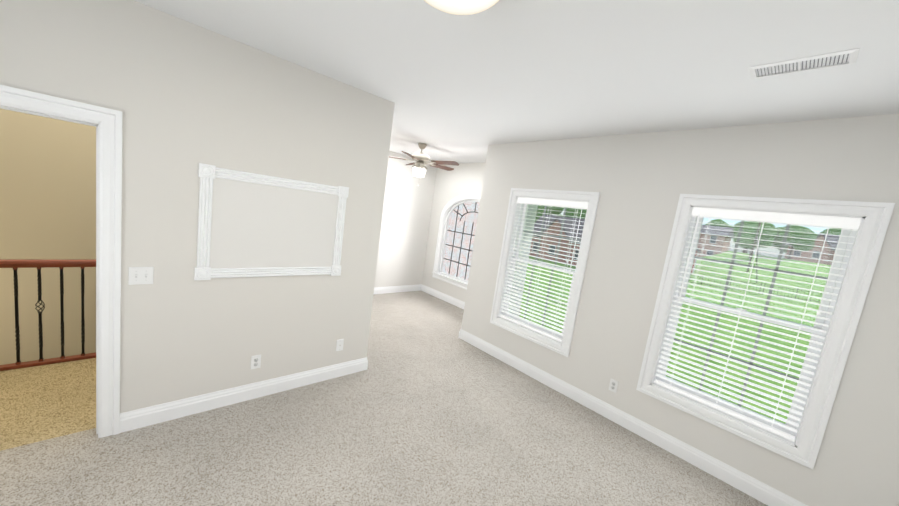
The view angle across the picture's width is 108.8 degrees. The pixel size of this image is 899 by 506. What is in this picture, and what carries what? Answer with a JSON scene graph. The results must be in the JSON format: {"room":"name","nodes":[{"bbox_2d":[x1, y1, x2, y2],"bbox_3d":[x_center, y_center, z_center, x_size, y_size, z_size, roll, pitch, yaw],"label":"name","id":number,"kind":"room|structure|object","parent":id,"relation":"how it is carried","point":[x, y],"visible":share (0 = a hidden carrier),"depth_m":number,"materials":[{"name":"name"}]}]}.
{"room":"empty bedroom","nodes":[
{"label":"empty bedroom","id":0,"kind":"room"},
{"bbox_2d":[0,109,95,364],"bbox_3d":[-4.288,0.407,3.888,4.066,6.350,0.120,1,10,-43],"label":"wall","id":1,"kind":"structure","parent":0,"point":[47,188],"depth_m":3.53,"materials":[{"name":"beige paint"}]},
{"bbox_2d":[0,0,394,412],"bbox_3d":[-1.986,-0.135,2.097,3.402,2.690,0.120,1,10,-43],"label":"wall","id":2,"kind":"structure","parent":0,"point":[186,98],"depth_m":2.23,"materials":[{"name":"white paint"}]},
{"bbox_2d":[0,85,121,437],"bbox_3d":[-2.471,0.164,1.728,0.997,2.061,0.170,1,10,-43],"label":"door frame","id":3,"kind":"structure","parent":2,"relation":"attached to","point":[106,123],"depth_m":1.93,"materials":[{"name":"white wood"}]},
{"bbox_2d":[128,267,153,284],"bbox_3d":[-1.985,0.147,2.073,0.116,0.116,0.019,1,10,-43],"label":"switch plate","id":4,"kind":"object","parent":2,"relation":"attached to","point":[140,275],"visible":1,"depth_m":2.07,"materials":[{"name":"white plastic"}]},
{"bbox_2d":[119,357,366,432],"bbox_3d":[-1.538,1.144,2.746,1.799,0.135,0.015,1,10,-43],"label":"baseboard","id":5,"kind":"structure","parent":2,"relation":"attached to","point":[143,417],"depth_m":2.55,"materials":[{"name":"white wood"}]},
{"bbox_2d":[251,354,260,368],"bbox_3d":[-1.588,0.894,2.640,0.071,0.116,0.009,1,10,-43],"label":"outlet","id":6,"kind":"object","parent":2,"relation":"attached to","point":[255,361],"visible":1,"depth_m":2.64,"materials":[{"name":"white plastic"}]},
{"bbox_2d":[194,163,348,279],"bbox_3d":[-1.345,-0.198,2.571,1.065,0.810,0.030,1,10,-43],"label":"trim","id":7,"kind":"structure","parent":2,"relation":"attached to","point":[254,225],"depth_m":2.50,"materials":[{"name":"white wood"}]},
{"bbox_2d":[336,339,343,350],"bbox_3d":[-1.063,0.895,3.125,0.071,0.116,0.012,1,10,-43],"label":"outlet","id":8,"kind":"object","parent":2,"relation":"attached to","point":[339,344],"visible":1,"depth_m":3.12,"materials":[{"name":"white plastic"}]},
{"bbox_2d":[0,291,767,505],"bbox_3d":[-0.951,1.381,2.546,6.900,0.120,6.515,1,10,-43],"label":"floor","id":9,"kind":"structure","parent":0,"point":[428,407],"depth_m":2.33,"materials":[{"name":"beige carpet"}]},
{"bbox_2d":[0,259,95,370],"bbox_3d":[-3.240,0.503,2.844,3.896,0.907,0.066,1,10,-43],"label":"stair railing","id":10,"kind":"object","parent":9,"relation":"on","point":[38,264],"visible":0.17,"depth_m":2.70,"materials":[{"name":"brown wood"}]},
{"bbox_2d":[374,151,436,286],"bbox_3d":[-1.503,-0.553,5.923,2.754,2.690,0.200,1,10,-43],"label":"wall","id":11,"kind":"structure","parent":0,"point":[406,216],"depth_m":6.35,"materials":[{"name":"white paint"}]},
{"bbox_2d":[374,284,422,293],"bbox_3d":[-1.561,0.723,6.046,2.634,0.135,0.015,1,10,-43],"label":"baseboard","id":12,"kind":"structure","parent":11,"relation":"attached to","point":[405,288],"depth_m":6.51,"materials":[{"name":"white wood"}]},
{"bbox_2d":[422,163,485,301],"bbox_3d":[0.373,-0.312,6.073,0.200,2.690,2.583,1,10,-43],"label":"wall","id":13,"kind":"structure","parent":0,"point":[463,178],"depth_m":6.41,"materials":[{"name":"white paint"}]},
{"bbox_2d":[419,285,464,308],"bbox_3d":[0.164,0.954,6.112,0.015,0.135,2.253,1,10,-43],"label":"baseboard","id":14,"kind":"structure","parent":13,"relation":"attached to","point":[440,295],"depth_m":6.41,"materials":[{"name":"white wood"}]},
{"bbox_2d":[432,194,480,289],"bbox_3d":[0.367,-0.218,6.023,0.215,1.755,1.640,1,10,-43],"label":"window","id":15,"kind":"structure","parent":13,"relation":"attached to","point":[456,236],"depth_m":6.29,"materials":[{"name":"white"}]},
{"bbox_2d":[134,0,898,162],"bbox_3d":[-0.325,-1.376,2.422,6.236,0.120,6.515,1,10,-43],"label":"ceiling","id":16,"kind":"structure","parent":0,"point":[463,88],"depth_m":1.85,"materials":[{"name":"white paint"}]},
{"bbox_2d":[389,143,458,185],"bbox_3d":[-0.407,-1.320,4.881,1.218,0.625,1.265,1,10,-43],"label":"ceiling fan","id":17,"kind":"object","parent":16,"relation":"hanging from","point":[419,169],"visible":0.98,"depth_m":4.78,"materials":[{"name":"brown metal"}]},
{"bbox_2d":[424,0,498,14],"bbox_3d":[0.026,-1.024,1.211,0.476,0.174,0.476,1,10,-43],"label":"flush ceiling light","id":18,"kind":"object","parent":16,"relation":"attached to","point":[462,7],"visible":1,"depth_m":1.26,"materials":[{"name":"beige glass"}]},
{"bbox_2d":[749,48,859,78],"bbox_3d":[1.722,-0.930,1.581,0.155,0.028,0.360,1,10,-43],"label":"ceiling vent","id":19,"kind":"object","parent":16,"relation":"in","point":[852,59],"visible":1,"depth_m":1.55,"materials":[{"name":"white metal"}]},
{"bbox_2d":[461,114,898,505],"bbox_3d":[1.752,0.263,3.046,0.200,2.690,4.032,1,10,-43],"label":"wall","id":20,"kind":"structure","parent":0,"point":[640,182],"depth_m":2.63,"materials":[{"name":"white paint"}]},
{"bbox_2d":[490,188,599,356],"bbox_3d":[1.086,0.152,3.753,0.231,1.730,1.080,1,10,-43],"label":"window","id":21,"kind":"structure","parent":20,"relation":"in","point":[564,345],"depth_m":3.73,"materials":[{"name":"white"}]},
{"bbox_2d":[499,197,587,341],"bbox_3d":[1.038,0.144,3.707,0.070,1.511,0.872,1,10,-43],"label":"window blind","id":22,"kind":"object","parent":21,"relation":"attached to","point":[560,203],"visible":0.85,"depth_m":3.67,"materials":[{"name":"white plastic"}]},
{"bbox_2d":[608,379,617,392],"bbox_3d":[1.564,1.267,3.072,0.009,0.116,0.071,1,10,-43],"label":"outlet","id":23,"kind":"object","parent":20,"relation":"attached to","point":[613,385],"visible":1,"depth_m":3.07,"materials":[{"name":"white plastic"}]},
{"bbox_2d":[458,329,807,505],"bbox_3d":[1.418,1.495,3.219,0.015,0.135,3.822,1,10,-43],"label":"baseboard","id":24,"kind":"structure","parent":20,"relation":"attached to","point":[762,492],"depth_m":2.83,"materials":[{"name":"white wood"}]},
{"bbox_2d":[636,194,894,468],"bbox_3d":[2.256,0.472,2.494,0.231,1.765,1.080,1,10,-43],"label":"window","id":25,"kind":"structure","parent":20,"relation":"in","point":[866,238],"depth_m":2.28,"materials":[{"name":"white"}]},
{"bbox_2d":[654,207,860,440],"bbox_3d":[2.208,0.464,2.447,0.070,1.546,0.872,1,10,-43],"label":"window blind","id":26,"kind":"object","parent":25,"relation":"attached to","point":[812,220],"visible":0.94,"depth_m":2.40,"materials":[{"name":"white plastic"}]},
{"bbox_2d":[746,223,760,282],"bbox_3d":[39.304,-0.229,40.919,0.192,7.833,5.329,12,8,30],"label":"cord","id":27,"kind":"object","parent":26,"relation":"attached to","point":[756,237],"depth_m":42.74,"materials":[{"name":"white"}]},
{"label":"outside","id":28,"kind":"structure","parent":0,"visible":0},
{"bbox_2d":[520,251,830,423],"bbox_3d":[36.414,1.560,47.592,160.000,5.000,160.000,1,10,-43],"label":"ground","id":29,"kind":"structure","parent":28,"point":[783,300],"depth_m":24.09,"materials":[{"name":"green plant"}]},
{"bbox_2d":[510,204,537,315],"bbox_3d":[1.547,1.466,4.888,2.050,6.410,8.115,1,10,-43],"label":"house","id":30,"kind":"structure","parent":29,"relation":"on","point":[533,216],"depth_m":5.10,"materials":[{"name":"white"}]},
{"bbox_2d":[535,205,564,221],"bbox_3d":[18.628,-6.326,66.882,7.723,10.838,9.204,1,10,-43],"label":"tree","id":31,"kind":"object","parent":29,"relation":"on","point":[556,211],"depth_m":63.41,"materials":[{"name":"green plant"}]},
{"bbox_2d":[529,214,584,264],"bbox_3d":[21.217,-1.097,48.689,16.800,7.800,11.600,14,9,38],"label":"house","id":32,"kind":"structure","parent":29,"relation":"on","point":[559,223],"depth_m":46.86,"materials":[{"name":"red brick"}]},
{"bbox_2d":[565,207,586,218],"bbox_3d":[28.331,-6.098,69.666,8.663,12.344,8.902,1,10,-43],"label":"tree","id":33,"kind":"object","parent":29,"relation":"on","point":[572,214],"depth_m":66.44,"materials":[{"name":"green plant"}]},
{"bbox_2d":[691,249,700,272],"bbox_3d":[33.480,0.126,47.833,5.600,5.700,6.600,13,9,34],"label":"shed","id":34,"kind":"object","parent":29,"relation":"on","point":[695,261],"depth_m":44.04,"materials":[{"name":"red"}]},
{"bbox_2d":[697,225,733,256],"bbox_3d":[53.747,-2.006,70.137,9.800,8.500,10.800,1,10,-43],"label":"house","id":35,"kind":"structure","parent":29,"relation":"on","point":[720,238],"depth_m":65.12,"materials":[{"name":"brown brick"}]},
{"bbox_2d":[705,219,733,227],"bbox_3d":[75.630,-4.527,91.415,10.150,10.229,7.935,1,10,-43],"label":"tree","id":36,"kind":"object","parent":29,"relation":"on","point":[716,222],"depth_m":88.43,"materials":[{"name":"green plant"}]},
{"bbox_2d":[733,221,777,257],"bbox_3d":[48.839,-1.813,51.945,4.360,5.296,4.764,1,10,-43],"label":"tree","id":37,"kind":"object","parent":29,"relation":"on","point":[763,237],"depth_m":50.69,"materials":[{"name":"green plant"}]},
{"bbox_2d":[689,275,822,302],"bbox_3d":[32.906,3.813,35.901,7.054,2.458,27.047,1,10,-43],"label":"fence","id":38,"kind":"object","parent":29,"relation":"on","point":[756,289],"depth_m":35.20,"materials":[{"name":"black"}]},
{"bbox_2d":[772,225,793,258],"bbox_3d":[87.365,-2.785,82.424,9.767,8.765,8.532,1,10,-43],"label":"tree","id":39,"kind":"object","parent":29,"relation":"on","point":[780,229],"depth_m":81.47,"materials":[{"name":"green plant"}]},
{"bbox_2d":[779,226,816,259],"bbox_3d":[58.103,-1.684,54.030,5.686,5.691,4.461,1,10,-43],"label":"tree","id":40,"kind":"object","parent":29,"relation":"on","point":[798,234],"depth_m":52.30,"materials":[{"name":"green plant"}]},
{"bbox_2d":[785,233,839,264],"bbox_3d":[76.025,-0.013,63.246,10.600,7.000,12.800,3,9,-33],"label":"house","id":41,"kind":"structure","parent":29,"relation":"on","point":[821,236],"depth_m":62.04,"materials":[{"name":"brown brick"}]},
{"bbox_2d":[819,228,840,234],"bbox_3d":[88.501,-1.564,73.650,7.754,8.860,8.358,1,10,-43],"label":"tree","id":42,"kind":"object","parent":29,"relation":"on","point":[833,231],"depth_m":72.45,"materials":[{"name":"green plant"}]}
]}

